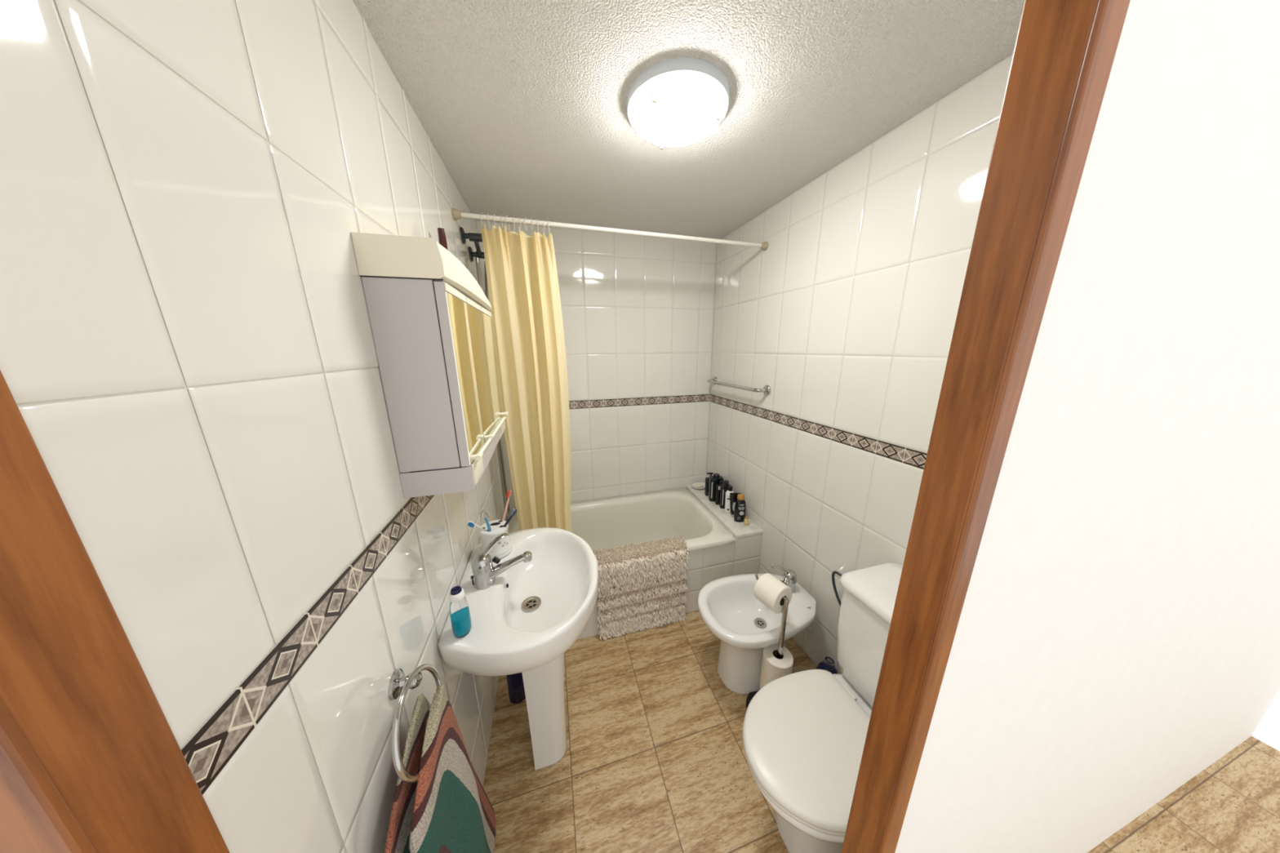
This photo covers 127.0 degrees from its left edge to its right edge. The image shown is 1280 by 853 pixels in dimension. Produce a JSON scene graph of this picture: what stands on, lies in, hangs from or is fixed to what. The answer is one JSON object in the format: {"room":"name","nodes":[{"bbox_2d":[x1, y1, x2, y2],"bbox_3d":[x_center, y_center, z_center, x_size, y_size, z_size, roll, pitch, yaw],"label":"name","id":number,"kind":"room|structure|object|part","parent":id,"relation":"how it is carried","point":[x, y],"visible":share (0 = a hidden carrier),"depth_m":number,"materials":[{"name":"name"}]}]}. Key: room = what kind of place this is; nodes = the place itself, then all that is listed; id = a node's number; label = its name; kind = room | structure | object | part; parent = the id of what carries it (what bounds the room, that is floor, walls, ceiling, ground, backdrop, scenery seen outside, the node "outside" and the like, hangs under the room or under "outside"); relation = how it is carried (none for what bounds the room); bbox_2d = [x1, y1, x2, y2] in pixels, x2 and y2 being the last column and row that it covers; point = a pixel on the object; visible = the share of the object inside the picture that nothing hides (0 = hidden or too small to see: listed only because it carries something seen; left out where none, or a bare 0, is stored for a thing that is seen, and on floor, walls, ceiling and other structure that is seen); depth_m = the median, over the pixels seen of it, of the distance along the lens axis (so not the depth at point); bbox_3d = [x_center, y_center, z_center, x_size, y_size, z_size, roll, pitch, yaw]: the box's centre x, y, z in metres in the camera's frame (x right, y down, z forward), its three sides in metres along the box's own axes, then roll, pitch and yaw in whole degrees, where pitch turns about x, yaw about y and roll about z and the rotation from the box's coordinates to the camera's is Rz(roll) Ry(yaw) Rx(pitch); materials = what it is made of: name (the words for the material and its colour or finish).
{"room":"bathroom","nodes":[
{"label":"bathroom","id":0,"kind":"room"},
{"bbox_2d":[0,0,509,852],"bbox_3d":[-0.700,0.147,1.153,0.102,2.227,1.870,-4,14,-15],"label":"wall","id":1,"kind":"structure","parent":0,"point":[188,357],"depth_m":0.35,"materials":[{"name":"tile"}]},
{"bbox_2d":[181,494,434,795],"bbox_3d":[-0.652,0.100,1.153,0.003,0.053,1.868,-4,14,-15],"label":"trim","id":2,"kind":"structure","parent":1,"relation":"attached to","point":[208,752],"depth_m":0.38,"materials":[{"name":"tile"}]},
{"bbox_2d":[388,663,442,783],"bbox_3d":[-0.423,0.541,0.587,0.078,0.154,0.176,-4,14,-15],"label":"towel ring","id":3,"kind":"object","parent":1,"relation":"attached to","point":[400,684],"visible":0.84,"depth_m":0.57,"materials":[{"name":"silver metal"}]},
{"bbox_2d":[351,231,508,497],"bbox_3d":[-0.530,-0.170,0.946,0.164,0.533,0.589,-4,14,-15],"label":"upper cabinet","id":4,"kind":"object","parent":1,"relation":"attached to","point":[430,319],"visible":1,"depth_m":0.69,"materials":[{"name":"beige plastic"}]},
{"bbox_3d":[-0.534,-0.393,0.888,0.156,0.073,0.583,-4,14,-15],"label":"cornice","id":5,"kind":"part","parent":4,"relation":"part of","materials":[{"name":"beige plastic"}]},
{"bbox_2d":[437,227,448,249],"bbox_3d":[-0.636,-0.534,1.052,0.021,0.201,0.061,-5,15,-20],"label":"hairbrush","id":6,"kind":"object","parent":4,"relation":"on","point":[442,236],"visible":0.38,"depth_m":1.01,"materials":[{"name":"red plastic"}]},
{"bbox_3d":[-0.429,-0.120,0.774,0.018,0.397,0.177,-4,14,-15],"label":"door","id":7,"kind":"part","parent":4,"relation":"part of","materials":[{"name":"silver metal"}]},
{"bbox_3d":[-0.419,-0.112,0.778,0.002,0.376,0.173,-4,14,-15],"label":"mirror pane","id":8,"kind":"part","parent":4,"relation":"part of","materials":[{"name":"clear glass"}]},
{"bbox_3d":[-0.388,0.072,0.759,0.025,0.014,0.028,-4,14,-15],"label":"knob","id":9,"kind":"part","parent":4,"relation":"part of","materials":[{"name":"beige plastic"}]},
{"bbox_3d":[-0.470,-0.155,0.954,0.002,0.376,0.186,-4,14,-15],"label":"mirror pane","id":10,"kind":"part","parent":4,"relation":"part of","materials":[{"name":"clear glass"}]},
{"bbox_3d":[-0.463,0.041,1.021,0.018,0.062,0.581,-4,14,-15],"label":"rail","id":11,"kind":"part","parent":4,"relation":"part of","materials":[{"name":"beige plastic"}]},
{"bbox_3d":[-0.439,0.030,0.932,0.025,0.014,0.028,-4,14,-15],"label":"knob","id":12,"kind":"part","parent":4,"relation":"part of","materials":[{"name":"beige plastic"}]},
{"bbox_3d":[-0.524,-0.199,1.138,0.002,0.376,0.192,-4,14,-15],"label":"mirror pane","id":13,"kind":"part","parent":4,"relation":"part of","materials":[{"name":"clear glass"}]},
{"bbox_3d":[-0.537,-0.051,1.269,0.025,0.014,0.028,-4,14,-15],"label":"knob","id":14,"kind":"part","parent":4,"relation":"part of","materials":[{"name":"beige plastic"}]},
{"bbox_2d":[383,684,495,852],"bbox_3d":[-0.410,0.872,0.723,0.087,0.738,0.445,-4,14,-15],"label":"hand towel","id":15,"kind":"object","parent":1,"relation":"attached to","point":[448,809],"visible":1,"depth_m":0.60,"materials":[{"name":"multicoloured fabric"}]},
{"bbox_2d":[459,226,510,516],"bbox_3d":[-0.747,-0.186,1.693,0.140,1.499,0.211,-4,14,-15],"label":"shower rail","id":16,"kind":"object","parent":1,"relation":"attached to","point":[473,237],"visible":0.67,"depth_m":1.60,"materials":[{"name":"grey metal"}]},
{"bbox_3d":[-0.760,-0.854,1.604,0.115,0.040,0.030,-4,14,-15],"label":"shower arm","id":17,"kind":"part","parent":16,"relation":"part of","materials":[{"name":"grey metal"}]},
{"bbox_2d":[451,208,768,250],"bbox_3d":[-0.049,-0.918,1.508,1.492,0.060,0.042,-4,14,-15],"label":"curtain rod","id":18,"kind":"object","parent":1,"relation":"attached to","point":[456,214],"visible":1,"depth_m":1.47,"materials":[{"name":"white metal"}]},
{"bbox_2d":[480,224,572,532],"bbox_3d":[-0.512,-0.028,1.594,0.320,1.721,0.090,-4,14,-15],"label":"shower curtain","id":19,"kind":"object","parent":18,"relation":"hanging from","point":[521,268],"visible":0.85,"depth_m":1.54,"materials":[{"name":"beige fabric"}]},
{"bbox_2d":[475,219,716,512],"bbox_3d":[-0.202,-0.132,2.282,1.696,2.227,0.103,-4,14,-15],"label":"wall","id":20,"kind":"structure","parent":0,"point":[637,310],"depth_m":2.20,"materials":[{"name":"tile"}]},
{"bbox_2d":[568,394,710,408],"bbox_3d":[-0.188,-0.165,2.225,1.496,0.053,0.003,-4,14,-15],"label":"trim","id":21,"kind":"structure","parent":20,"relation":"attached to","point":[702,397],"depth_m":2.27,"materials":[{"name":"tile"}]},
{"bbox_2d":[577,534,762,639],"bbox_3d":[-0.082,0.829,2.107,1.496,0.440,0.729,-4,14,-15],"label":"wall","id":22,"kind":"structure","parent":0,"point":[741,557],"depth_m":1.87,"materials":[{"name":"tile"}]},
{"bbox_2d":[506,487,734,551],"bbox_3d":[-0.165,0.788,2.066,1.314,0.371,0.735,-4,14,-15],"label":"bathtub","id":23,"kind":"object","parent":22,"relation":"on","point":[606,522],"visible":0.37,"depth_m":2.32,"materials":[{"name":"beige ceramic"}]},
{"bbox_2d":[593,535,689,640],"bbox_3d":[0.004,0.880,1.783,0.528,0.491,0.171,-4,14,-15],"label":"bath mat","id":24,"kind":"object","parent":23,"relation":"on","point":[642,584],"visible":1,"depth_m":1.72,"materials":[{"name":"beige fabric"}]},
{"bbox_2d":[685,484,763,538],"bbox_3d":[0.550,0.556,2.224,0.177,0.024,0.730,-4,14,-15],"label":"ledge","id":25,"kind":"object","parent":22,"relation":"on","point":[739,530],"depth_m":2.02,"materials":[{"name":"stone"}]},
{"bbox_2d":[691,482,705,488],"bbox_3d":[0.464,0.465,2.492,0.124,0.026,0.105,-4,14,-15],"label":"soap dish","id":26,"kind":"object","parent":25,"relation":"on","point":[696,485],"visible":0.89,"depth_m":2.48,"materials":[{"name":"white ceramic"}]},
{"bbox_2d":[704,472,713,496],"bbox_3d":[0.522,0.422,2.354,0.080,0.174,0.050,-1,14,-2],"label":"shampoo bottle","id":27,"kind":"object","parent":25,"relation":"on","point":[707,479],"visible":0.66,"depth_m":2.34,"materials":[{"name":"black plastic"}]},
{"bbox_2d":[708,473,724,502],"bbox_3d":[0.540,0.430,2.271,0.095,0.197,0.065,-1,14,-3],"label":"shampoo bottle","id":28,"kind":"object","parent":25,"relation":"on","point":[713,480],"visible":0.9,"depth_m":2.24,"materials":[{"name":"black plastic"}]},
{"bbox_2d":[715,480,723,505],"bbox_3d":[0.560,0.458,2.216,0.068,0.170,0.043,-1,14,-2],"label":"shampoo bottle","id":29,"kind":"object","parent":25,"relation":"on","point":[717,486],"visible":0.6,"depth_m":2.20,"materials":[{"name":"black plastic"}]},
{"bbox_2d":[719,480,729,508],"bbox_3d":[0.579,0.458,2.162,0.070,0.195,0.047,-1,14,-1],"label":"shampoo bottle","id":30,"kind":"object","parent":25,"relation":"on","point":[723,487],"visible":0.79,"depth_m":2.14,"materials":[{"name":"black plastic"}]},
{"bbox_2d":[724,484,733,512],"bbox_3d":[0.592,0.477,2.111,0.055,0.182,0.056,-4,14,-15],"label":"shampoo bottle","id":31,"kind":"object","parent":25,"relation":"on","point":[730,487],"visible":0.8,"depth_m":2.09,"materials":[{"name":"white plastic"}]},
{"bbox_2d":[729,493,741,517],"bbox_3d":[0.608,0.501,2.051,0.053,0.162,0.049,-11,17,-37],"label":"tube","id":32,"kind":"object","parent":25,"relation":"on","point":[733,496],"visible":0.53,"depth_m":2.04,"materials":[{"name":"plastic"}]},
{"bbox_2d":[733,493,746,522],"bbox_3d":[0.625,0.506,1.990,0.072,0.182,0.044,-1,14,-1],"label":"shampoo bottle","id":33,"kind":"object","parent":25,"relation":"on","point":[740,511],"visible":0.98,"depth_m":1.98,"materials":[{"name":"black plastic"}]},
{"bbox_2d":[743,516,748,525],"bbox_3d":[0.654,0.580,1.964,0.027,0.051,0.027,-4,14,-15],"label":"bottle","id":34,"kind":"object","parent":25,"relation":"on","point":[746,519],"visible":1,"depth_m":1.95,"materials":[{"name":"yellow plastic"}]},
{"bbox_2d":[353,0,1024,239],"bbox_3d":[0.044,-1.042,1.136,1.696,0.080,1.970,-4,14,-15],"label":"ceiling","id":35,"kind":"structure","parent":0,"point":[522,103],"depth_m":0.88,"materials":[{"name":"white paint"}]},
{"bbox_2d":[626,57,729,149],"bbox_3d":[0.110,-0.921,0.945,0.296,0.064,0.296,-4,14,-15],"label":"ceiling lamp","id":36,"kind":"object","parent":35,"relation":"attached to","point":[676,102],"visible":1,"depth_m":0.87,"materials":[{"name":"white glass"}]},
{"bbox_2d":[706,53,1013,674],"bbox_3d":[0.833,0.033,1.571,0.103,2.227,1.870,-4,14,-15],"label":"wall","id":37,"kind":"structure","parent":0,"point":[847,314],"depth_m":1.29,"materials":[{"name":"tile"}]},
{"bbox_2d":[706,376,770,395],"bbox_3d":[0.590,-0.266,2.038,0.076,0.056,0.644,-4,14,-15],"label":"towel rail","id":38,"kind":"object","parent":37,"relation":"attached to","point":[766,390],"visible":1,"depth_m":1.86,"materials":[{"name":"silver metal"}]},
{"bbox_2d":[804,625,811,631],"bbox_3d":[0.808,0.939,1.584,0.067,0.182,0.052,-4,14,-15],"label":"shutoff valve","id":39,"kind":"object","parent":37,"relation":"attached to","point":[808,628],"visible":0.13,"depth_m":1.58,"materials":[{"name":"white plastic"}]},
{"bbox_2d":[709,394,927,469],"bbox_3d":[0.785,-0.007,1.546,0.003,0.053,1.868,-4,14,-15],"label":"trim","id":40,"kind":"structure","parent":37,"relation":"attached to","point":[906,455],"depth_m":1.35,"materials":[{"name":"tile"}]},
{"bbox_2d":[831,570,841,607],"bbox_3d":[0.858,0.689,1.366,0.051,0.157,0.066,-4,14,-15],"label":"hose","id":41,"kind":"object","parent":37,"relation":"attached to","point":[834,572],"visible":0.66,"depth_m":1.37,"materials":[{"name":"grey metal"}]},
{"bbox_2d":[483,610,1279,852],"bbox_3d":[0.457,1.367,0.982,4.000,0.080,3.571,-4,14,-15],"label":"floor","id":42,"kind":"structure","parent":0,"point":[654,759],"depth_m":1.16,"materials":[{"name":"tile"}]},
{"bbox_2d":[506,672,525,703],"bbox_3d":[-0.549,1.100,1.412,0.076,0.248,0.061,-4,14,-15],"label":"bottle","id":43,"kind":"object","parent":42,"relation":"on","point":[514,682],"visible":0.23,"depth_m":1.40,"materials":[{"name":"blue plastic"}]},
{"bbox_2d":[437,527,598,770],"bbox_3d":[-0.368,0.813,1.169,0.454,0.919,0.589,-4,14,-15],"label":"washbasin","id":44,"kind":"object","parent":42,"relation":"on","point":[528,606],"visible":0.98,"depth_m":1.07,"materials":[{"name":"white ceramic"}]},
{"bbox_2d":[448,586,471,638],"bbox_3d":[-0.480,0.488,0.849,0.045,0.132,0.056,-4,14,-15],"label":"soap bottle","id":45,"kind":"object","parent":44,"relation":"on","point":[460,614],"visible":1,"depth_m":0.83,"materials":[{"name":"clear plastic"}]},
{"bbox_2d":[478,520,511,559],"bbox_3d":[-0.539,0.419,1.190,0.106,0.109,0.106,-4,14,-15],"label":"toothbrush cup","id":46,"kind":"object","parent":44,"relation":"on","point":[503,548],"visible":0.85,"depth_m":1.16,"materials":[{"name":"white ceramic"}]},
{"bbox_2d":[467,520,484,530],"bbox_3d":[-0.569,0.349,1.114,0.010,0.084,0.088,0,14,1],"label":"toothbrush","id":47,"kind":"object","parent":46,"relation":"in","point":[471,524],"visible":1,"depth_m":1.08,"materials":[{"name":"white plastic"}]},
{"bbox_2d":[480,510,491,531],"bbox_3d":[-0.550,0.347,1.141,0.035,0.095,0.032,-4,14,-15],"label":"razor","id":48,"kind":"object","parent":46,"relation":"on","point":[482,512],"visible":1,"depth_m":1.14,"materials":[{"name":"blue plastic"}]},
{"bbox_3d":[-0.542,0.360,1.144,0.030,0.068,0.012,11,18,39],"label":"handle","id":49,"kind":"part","parent":48,"relation":"part of","materials":[{"name":"blue plastic"}]},
{"bbox_3d":[-0.539,0.372,1.178,0.101,0.012,0.101,-4,14,-15],"label":"lid","id":50,"kind":"part","parent":46,"relation":"part of","materials":[{"name":"white ceramic"}]},
{"bbox_2d":[502,490,511,520],"bbox_3d":[-0.506,0.304,1.213,0.048,0.123,0.013,-12,18,-39],"label":"toothbrush","id":51,"kind":"object","parent":46,"relation":"on","point":[508,492],"visible":1,"depth_m":1.21,"materials":[{"name":"pink plastic"}]},
{"bbox_2d":[502,508,517,527],"bbox_3d":[-0.479,0.340,1.170,0.063,0.084,0.013,-2,14,-8],"label":"toothbrush","id":52,"kind":"object","parent":46,"relation":"on","point":[513,512],"visible":1,"depth_m":1.17,"materials":[{"name":"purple plastic"}]},
{"bbox_2d":[470,533,532,590],"bbox_3d":[-0.458,0.437,1.059,0.191,0.136,0.099,-4,14,-15],"label":"faucet","id":53,"kind":"object","parent":44,"relation":"on","point":[483,576],"depth_m":1.03,"materials":[{"name":"grey metal"}]},
{"bbox_3d":[-0.369,0.593,1.115,0.453,0.197,0.588,-4,14,-15],"label":"bowl","id":54,"kind":"part","parent":44,"relation":"part of","materials":[{"name":"white ceramic"}]},
{"bbox_2d":[697,565,816,693],"bbox_3d":[0.537,0.929,1.497,0.544,0.523,0.374,-4,14,-15],"label":"bidet","id":55,"kind":"object","parent":42,"relation":"on","point":[744,626],"visible":0.79,"depth_m":1.47,"materials":[{"name":"white ceramic"}]},
{"bbox_2d":[771,565,796,593],"bbox_3d":[0.662,0.724,1.508,0.183,0.131,0.060,-4,14,-15],"label":"faucet","id":56,"kind":"object","parent":55,"relation":"on","point":[789,577],"depth_m":1.50,"materials":[{"name":"grey metal"}]},
{"bbox_2d":[746,573,788,708],"bbox_3d":[0.558,0.941,1.311,0.195,0.589,0.207,3,14,15],"label":"toilet paper stand","id":57,"kind":"object","parent":42,"relation":"on","point":[785,603],"visible":0.32,"depth_m":1.27,"materials":[{"name":"metal"}]},
{"bbox_3d":[0.531,0.653,1.299,0.013,0.024,0.157,-8,16,-29],"label":"arm","id":58,"kind":"part","parent":57,"relation":"part of","materials":[{"name":"silver metal"}]},
{"bbox_2d":[753,573,791,613],"bbox_3d":[0.537,0.674,1.294,0.114,0.114,0.098,-8,16,-29],"label":"toilet roll","id":59,"kind":"object","parent":57,"relation":"hanging from","point":[768,589],"visible":0.91,"depth_m":1.26,"materials":[{"name":"paper"}]},
{"bbox_3d":[0.571,1.169,1.360,0.114,0.098,0.114,-4,14,-15],"label":"toilet roll","id":60,"kind":"object","parent":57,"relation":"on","visible":0},
{"bbox_2d":[759,669,768,688],"bbox_3d":[0.565,1.072,1.339,0.114,0.098,0.114,-4,14,-15],"label":"toilet roll","id":61,"kind":"object","parent":60,"relation":"on","point":[763,681],"visible":0.08,"depth_m":1.33,"materials":[{"name":"paper"}]},
{"bbox_2d":[761,644,793,682],"bbox_3d":[0.563,0.977,1.313,0.114,0.098,0.114,-4,14,-15],"label":"toilet roll","id":62,"kind":"object","parent":61,"relation":"on","point":[773,668],"visible":0.79,"depth_m":1.28,"materials":[{"name":"white paper"}]},
{"bbox_2d":[742,562,902,852],"bbox_3d":[0.644,0.921,0.968,0.706,0.787,0.414,-4,14,-15],"label":"toilet","id":63,"kind":"object","parent":42,"relation":"on","point":[805,732],"visible":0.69,"depth_m":0.95,"materials":[{"name":"white ceramic"}]},
{"bbox_3d":[0.505,0.932,0.930,0.411,0.017,0.357,-4,14,-15],"label":"seat","id":64,"kind":"part","parent":63,"relation":"part of","materials":[{"name":"white plastic"}]},
{"bbox_3d":[0.568,1.123,0.994,0.525,0.383,0.353,-4,14,-15],"label":"bowl","id":65,"kind":"part","parent":63,"relation":"part of","materials":[{"name":"white ceramic"}]},
{"bbox_3d":[0.505,0.908,0.924,0.417,0.029,0.362,-4,14,-15],"label":"lid","id":66,"kind":"part","parent":63,"relation":"part of","materials":[{"name":"white plastic"}]},
{"bbox_3d":[0.857,0.741,0.986,0.257,0.349,0.390,-4,14,-15],"label":"tank","id":67,"kind":"part","parent":63,"relation":"part of","materials":[{"name":"white ceramic"}]},
{"bbox_3d":[0.851,0.551,0.939,0.271,0.040,0.414,-4,14,-15],"label":"tank lid","id":68,"kind":"part","parent":63,"relation":"part of","materials":[{"name":"white ceramic"}]},
{"bbox_2d":[815,657,838,674],"bbox_3d":[0.825,1.111,1.411,0.090,0.206,0.090,-4,14,-15],"label":"bottle","id":69,"kind":"object","parent":42,"relation":"on","point":[828,664],"visible":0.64,"depth_m":1.38,"materials":[{"name":"blue plastic"}]},
{"bbox_2d":[894,0,1279,852],"bbox_3d":[0.504,0.112,0.468,4.000,2.600,0.050,-4,14,-15],"label":"wall","id":70,"kind":"structure","parent":0,"point":[1117,637],"depth_m":0.52,"materials":[{"name":"white paint"}]},
{"bbox_2d":[0,0,1130,852],"bbox_3d":[0.015,0.400,0.392,0.911,2.084,0.063,-4,14,-15],"label":"door frame","id":71,"kind":"structure","parent":70,"relation":"in","point":[91,761],"depth_m":0.31,"materials":[{"name":"brown wood"}]}
]}

